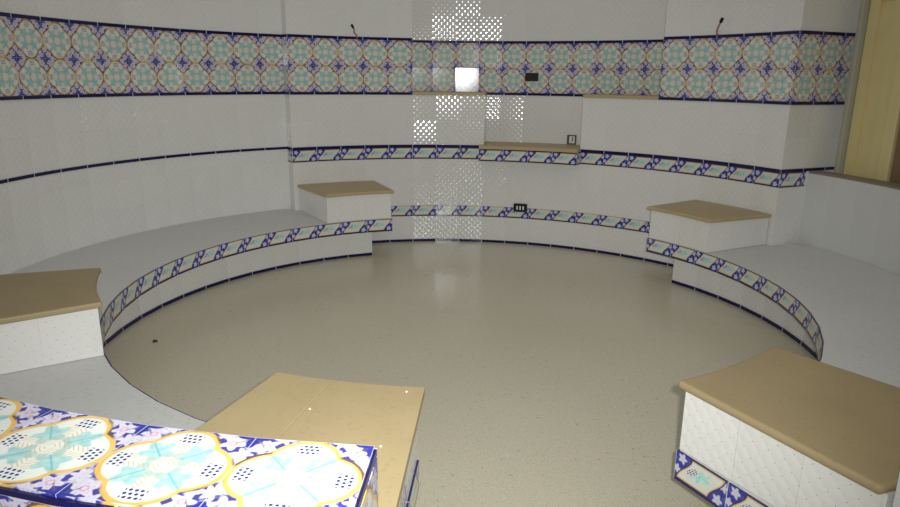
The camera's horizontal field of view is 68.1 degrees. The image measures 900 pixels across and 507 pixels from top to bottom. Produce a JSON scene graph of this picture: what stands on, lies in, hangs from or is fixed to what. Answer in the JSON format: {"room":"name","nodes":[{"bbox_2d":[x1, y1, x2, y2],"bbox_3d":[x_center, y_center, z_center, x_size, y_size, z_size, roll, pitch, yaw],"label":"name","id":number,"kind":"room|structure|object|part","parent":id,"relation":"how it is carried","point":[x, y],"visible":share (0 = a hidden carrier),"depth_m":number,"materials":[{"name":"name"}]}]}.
{"room":"lounge seating area","nodes":[
{"label":"lounge seating area","id":0,"kind":"room"},
{"bbox_2d":[0,0,290,274],"bbox_3d":[-2.050,-0.939,3.592,0.970,2.700,3.810,3,15,9],"label":"wall","id":1,"kind":"structure","parent":0,"point":[44,217],"depth_m":4.42,"materials":[{"name":"white paint"}]},
{"bbox_2d":[0,12,281,36],"bbox_3d":[-1.946,-1.248,3.493,0.776,0.020,3.519,3,15,9],"label":"trim","id":2,"kind":"structure","parent":1,"relation":"attached to","point":[1,13],"depth_m":4.27,"materials":[{"name":"blue tile"}]},
{"bbox_2d":[0,92,284,99],"bbox_3d":[-1.951,-0.837,3.602,0.776,0.020,3.519,3,15,9],"label":"trim","id":3,"kind":"structure","parent":1,"relation":"attached to","point":[170,93],"depth_m":4.31,"materials":[{"name":"blue tile"}]},
{"bbox_2d":[0,16,284,95],"bbox_3d":[-1.950,-1.042,3.548,0.774,0.405,3.519,3,15,9],"label":"wall tiles","id":4,"kind":"structure","parent":1,"relation":"attached to","point":[38,57],"depth_m":4.31,"materials":[{"name":"tile"}]},
{"bbox_2d":[0,147,286,183],"bbox_3d":[-1.956,-0.426,3.711,0.776,0.019,3.519,3,15,9],"label":"trim","id":5,"kind":"structure","parent":1,"relation":"attached to","point":[270,148],"depth_m":4.38,"materials":[{"name":"blue tile"}]},
{"bbox_2d":[103,241,817,506],"bbox_3d":[-0.008,0.693,3.028,10.000,0.120,10.500,1,15,0],"label":"floor","id":6,"kind":"structure","parent":0,"point":[549,376],"depth_m":3.47,"materials":[{"name":"beige stone"}]},
{"bbox_2d":[0,397,377,506],"bbox_3d":[-1.061,0.626,1.405,2.061,0.815,0.394,8,16,25],"label":"tiled ledge","id":7,"kind":"object","parent":6,"relation":"on","point":[49,457],"visible":1,"depth_m":1.00,"materials":[{"name":"multicoloured tile"}]},
{"bbox_3d":[-1.073,0.253,1.259,2.052,0.011,0.316,6,16,20],"label":"navy edge trim","id":8,"kind":"part","parent":7,"relation":"part of","materials":[{"name":"tile"}]},
{"bbox_2d":[0,209,418,506],"bbox_3d":[-1.229,0.328,3.466,2.287,0.334,4.616,1,15,0],"label":"platform","id":9,"kind":"object","parent":6,"relation":"on","point":[143,273],"visible":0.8,"depth_m":4.00,"materials":[{"name":"white tile"}]},
{"bbox_2d":[0,268,103,374],"bbox_3d":[-1.778,0.269,2.630,0.740,0.219,0.749,-7,17,-27],"label":"bench","id":10,"kind":"object","parent":9,"relation":"on","point":[47,318],"visible":1,"depth_m":2.52,"materials":[{"name":"white tile"}]},
{"bbox_3d":[-1.113,0.476,3.524,1.408,0.020,3.625,-1,15,-7],"label":"plinth trim","id":11,"kind":"part","parent":9,"relation":"part of","materials":[{"name":"blue tile"}]},
{"bbox_2d":[195,372,424,506],"bbox_3d":[-0.369,0.564,1.579,0.645,0.219,0.774,4,15,11],"label":"bench","id":12,"kind":"object","parent":9,"relation":"on","point":[341,412],"visible":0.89,"depth_m":1.70,"materials":[{"name":"beige wood"}]},
{"bbox_2d":[298,181,393,222],"bbox_3d":[-0.804,-0.416,5.261,0.672,0.219,0.564,-6,16,-24],"label":"bench","id":13,"kind":"object","parent":9,"relation":"on","point":[333,202],"visible":1,"depth_m":5.08,"materials":[{"name":"white tile"}]},
{"bbox_2d":[646,237,899,506],"bbox_3d":[1.718,0.439,3.178,1.436,0.334,3.670,4,15,14],"label":"platform","id":14,"kind":"object","parent":6,"relation":"on","point":[844,311],"visible":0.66,"depth_m":3.53,"materials":[{"name":"white tile"}]},
{"bbox_2d":[647,200,771,252],"bbox_3d":[1.729,-0.192,4.529,0.542,0.219,0.636,-8,17,-30],"label":"bench","id":15,"kind":"object","parent":14,"relation":"on","point":[703,226],"visible":1,"depth_m":4.37,"materials":[{"name":"white tile"}]},
{"bbox_3d":[1.527,0.571,3.286,0.676,0.020,2.871,4,15,14],"label":"plinth trim","id":16,"kind":"part","parent":14,"relation":"part of","materials":[{"name":"blue tile"}]},
{"bbox_2d":[678,347,899,506],"bbox_3d":[1.035,0.516,1.821,0.587,0.219,0.665,-9,18,-33],"label":"bench","id":17,"kind":"object","parent":14,"relation":"on","point":[790,429],"visible":0.96,"depth_m":1.76,"materials":[{"name":"white tile"}]},
{"bbox_2d":[280,0,860,263],"bbox_3d":[0.684,-1.335,5.212,4.336,2.700,1.283,5,15,16],"label":"wall","id":18,"kind":"structure","parent":0,"point":[775,136],"depth_m":5.34,"materials":[{"name":"white paint"}]},
{"bbox_2d":[282,37,411,91],"bbox_3d":[-0.789,-1.483,5.264,1.022,0.405,0.096,-4,16,-17],"label":"trim","id":19,"kind":"structure","parent":18,"relation":"attached to","point":[310,64],"depth_m":5.29,"materials":[{"name":"tile"}]},
{"bbox_2d":[282,34,411,40],"bbox_3d":[-0.787,-1.688,5.207,1.026,0.020,0.100,-4,16,-17],"label":"trim","id":20,"kind":"structure","parent":18,"relation":"attached to","point":[283,35],"depth_m":5.23,"materials":[{"name":"blue tile"}]},
{"bbox_2d":[285,92,411,94],"bbox_3d":[-0.792,-1.277,5.316,1.026,0.020,0.100,-4,16,-17],"label":"trim","id":21,"kind":"structure","parent":18,"relation":"attached to","point":[287,93],"depth_m":5.34,"materials":[{"name":"blue tile"}]},
{"bbox_2d":[351,24,357,39],"bbox_3d":[-0.748,-1.732,5.225,0.025,0.125,0.092,7,16,24],"label":"stub","id":22,"kind":"object","parent":18,"relation":"attached to","point":[352,26],"visible":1,"depth_m":5.21,"materials":[{"name":"metal"}]},
{"bbox_2d":[287,147,478,162],"bbox_3d":[-0.512,-0.821,5.500,1.608,0.099,0.145,-3,15,-13],"label":"trim","id":23,"kind":"structure","parent":18,"relation":"attached to","point":[334,154],"depth_m":5.55,"materials":[{"name":"multicoloured tile"}]},
{"bbox_2d":[287,145,478,149],"bbox_3d":[-0.513,-0.878,5.483,1.611,0.019,0.148,-3,15,-13],"label":"trim","id":24,"kind":"structure","parent":18,"relation":"attached to","point":[351,146],"depth_m":5.51,"materials":[{"name":"blue tile"}]},
{"bbox_2d":[412,91,486,95],"bbox_3d":[-0.014,-1.354,5.633,0.672,0.024,0.331,1,15,0],"label":"wall ledge","id":25,"kind":"object","parent":18,"relation":"attached to","point":[413,92],"visible":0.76,"depth_m":5.49,"materials":[{"name":"beige wood"}]},
{"bbox_2d":[513,203,526,211],"bbox_3d":[0.597,-0.388,5.663,0.116,0.072,0.016,4,15,14],"label":"wall socket","id":26,"kind":"object","parent":18,"relation":"attached to","point":[517,207],"visible":1,"depth_m":5.66,"materials":[{"name":"black plastic"}]},
{"bbox_2d":[391,205,649,232],"bbox_3d":[0.689,-0.274,5.421,2.799,0.090,0.478,6,16,18],"label":"trim","id":27,"kind":"structure","parent":18,"relation":"attached to","point":[420,210],"depth_m":5.68,"materials":[{"name":"multicoloured tile"}]},
{"bbox_2d":[372,239,673,266],"bbox_3d":[0.664,-0.006,5.428,3.106,0.020,0.609,6,16,18],"label":"baseboard","id":28,"kind":"structure","parent":18,"relation":"attached to","point":[396,240],"depth_m":5.72,"materials":[{"name":"blue tile"}]},
{"bbox_2d":[479,141,580,164],"bbox_3d":[0.699,-0.848,5.606,0.894,0.124,0.454,5,15,16],"label":"shelf","id":29,"kind":"object","parent":18,"relation":"attached to","point":[548,153],"visible":0.98,"depth_m":5.45,"materials":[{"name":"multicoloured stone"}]},
{"bbox_3d":[0.699,-0.895,5.594,0.894,0.026,0.452,5,15,16],"label":"seat","id":30,"kind":"part","parent":29,"relation":"part of","materials":[{"name":"beige wood"}]},
{"bbox_2d":[525,73,538,80],"bbox_3d":[0.696,-1.502,5.673,0.112,0.068,0.010,5,15,14],"label":"junction box","id":31,"kind":"object","parent":18,"relation":"attached to","point":[528,76],"visible":1,"depth_m":5.67,"materials":[{"name":"black plastic"}]},
{"bbox_2d":[487,92,583,96],"bbox_3d":[0.761,-1.353,5.674,1.011,0.020,0.057,5,15,16],"label":"trim","id":32,"kind":"structure","parent":18,"relation":"attached to","point":[488,93],"depth_m":5.70,"materials":[{"name":"blue tile"}]},
{"bbox_2d":[412,42,663,94],"bbox_3d":[0.737,-1.536,5.532,2.195,0.405,0.246,5,15,16],"label":"wall tiles","id":33,"kind":"structure","parent":18,"relation":"attached to","point":[569,68],"depth_m":5.64,"materials":[{"name":"tile"}]},
{"bbox_2d":[412,39,663,43],"bbox_3d":[0.738,-1.741,5.476,2.195,0.020,0.250,5,15,16],"label":"trim","id":34,"kind":"structure","parent":18,"relation":"attached to","point":[657,40],"depth_m":5.59,"materials":[{"name":"blue tile"}]},
{"bbox_2d":[567,135,576,144],"bbox_3d":[1.039,-0.972,5.692,0.078,0.078,0.012,7,16,22],"label":"wall socket","id":35,"kind":"object","parent":18,"relation":"attached to","point":[571,139],"visible":1,"depth_m":5.69,"materials":[{"name":"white plastic"}]},
{"bbox_2d":[583,94,658,99],"bbox_3d":[1.387,-1.232,5.236,0.672,0.024,0.324,10,18,33],"label":"wall ledge","id":36,"kind":"object","parent":18,"relation":"attached to","point":[618,96],"visible":0.77,"depth_m":5.14,"materials":[{"name":"beige wood"}]},
{"bbox_2d":[580,152,805,187],"bbox_3d":[1.652,-0.624,4.850,1.663,0.099,0.210,14,20,40],"label":"trim","id":37,"kind":"structure","parent":18,"relation":"attached to","point":[742,174],"depth_m":4.81,"materials":[{"name":"multicoloured tile"}]},
{"bbox_2d":[581,149,833,172],"bbox_3d":[1.744,-0.657,4.749,1.859,0.019,0.476,9,17,28],"label":"trim","id":38,"kind":"structure","parent":18,"relation":"attached to","point":[582,150],"depth_m":4.70,"materials":[{"name":"blue tile"}]},
{"bbox_2d":[716,17,723,35],"bbox_3d":[1.825,-1.532,4.512,0.032,0.122,0.094,1,15,0],"label":"stub","id":39,"kind":"object","parent":18,"relation":"attached to","point":[722,18],"visible":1,"depth_m":4.49,"materials":[{"name":"metal"}]},
{"bbox_2d":[658,97,844,104],"bbox_3d":[2.008,-1.023,4.480,1.264,0.020,0.462,8,17,26],"label":"trim","id":40,"kind":"structure","parent":18,"relation":"attached to","point":[659,98],"depth_m":4.40,"materials":[{"name":"blue tile"}]},
{"bbox_2d":[659,34,854,101],"bbox_3d":[2.010,-1.229,4.429,1.260,0.405,0.456,8,17,26],"label":"wall tiles","id":41,"kind":"structure","parent":18,"relation":"attached to","point":[789,67],"depth_m":4.34,"materials":[{"name":"tile"}]},
{"bbox_2d":[664,30,855,39],"bbox_3d":[2.012,-1.433,4.372,1.264,0.020,0.462,8,17,26],"label":"trim","id":42,"kind":"structure","parent":18,"relation":"attached to","point":[796,31],"depth_m":4.28,"materials":[{"name":"blue tile"}]},
{"bbox_2d":[798,171,899,506],"bbox_3d":[2.046,0.290,2.822,0.854,0.812,3.607,7,16,23],"label":"wall","id":43,"kind":"structure","parent":0,"point":[855,217],"depth_m":4.08,"materials":[{"name":"white paint"}]},
{"bbox_3d":[3.327,-0.354,1.622,1.043,2.700,3.453,1,15,0],"label":"wall","id":44,"kind":"structure","parent":0,"visible":0},
{"bbox_2d":[834,0,899,183],"bbox_3d":[2.711,-0.792,3.798,0.120,2.420,1.056,-3,15,-15],"label":"door","id":45,"kind":"structure","parent":44,"relation":"in","point":[869,138],"depth_m":4.09,"materials":[{"name":"beige wood"}]},
{"bbox_3d":[2.626,-0.902,4.129,0.022,1.300,0.112,-3,15,-15],"label":"panel","id":46,"kind":"part","parent":45,"relation":"part of","materials":[{"name":"beige paint"}]},
{"bbox_3d":[2.664,-0.804,3.977,0.080,2.330,0.079,-3,15,-15],"label":"post","id":47,"kind":"part","parent":45,"relation":"part of","materials":[{"name":"beige paint"}]}
]}

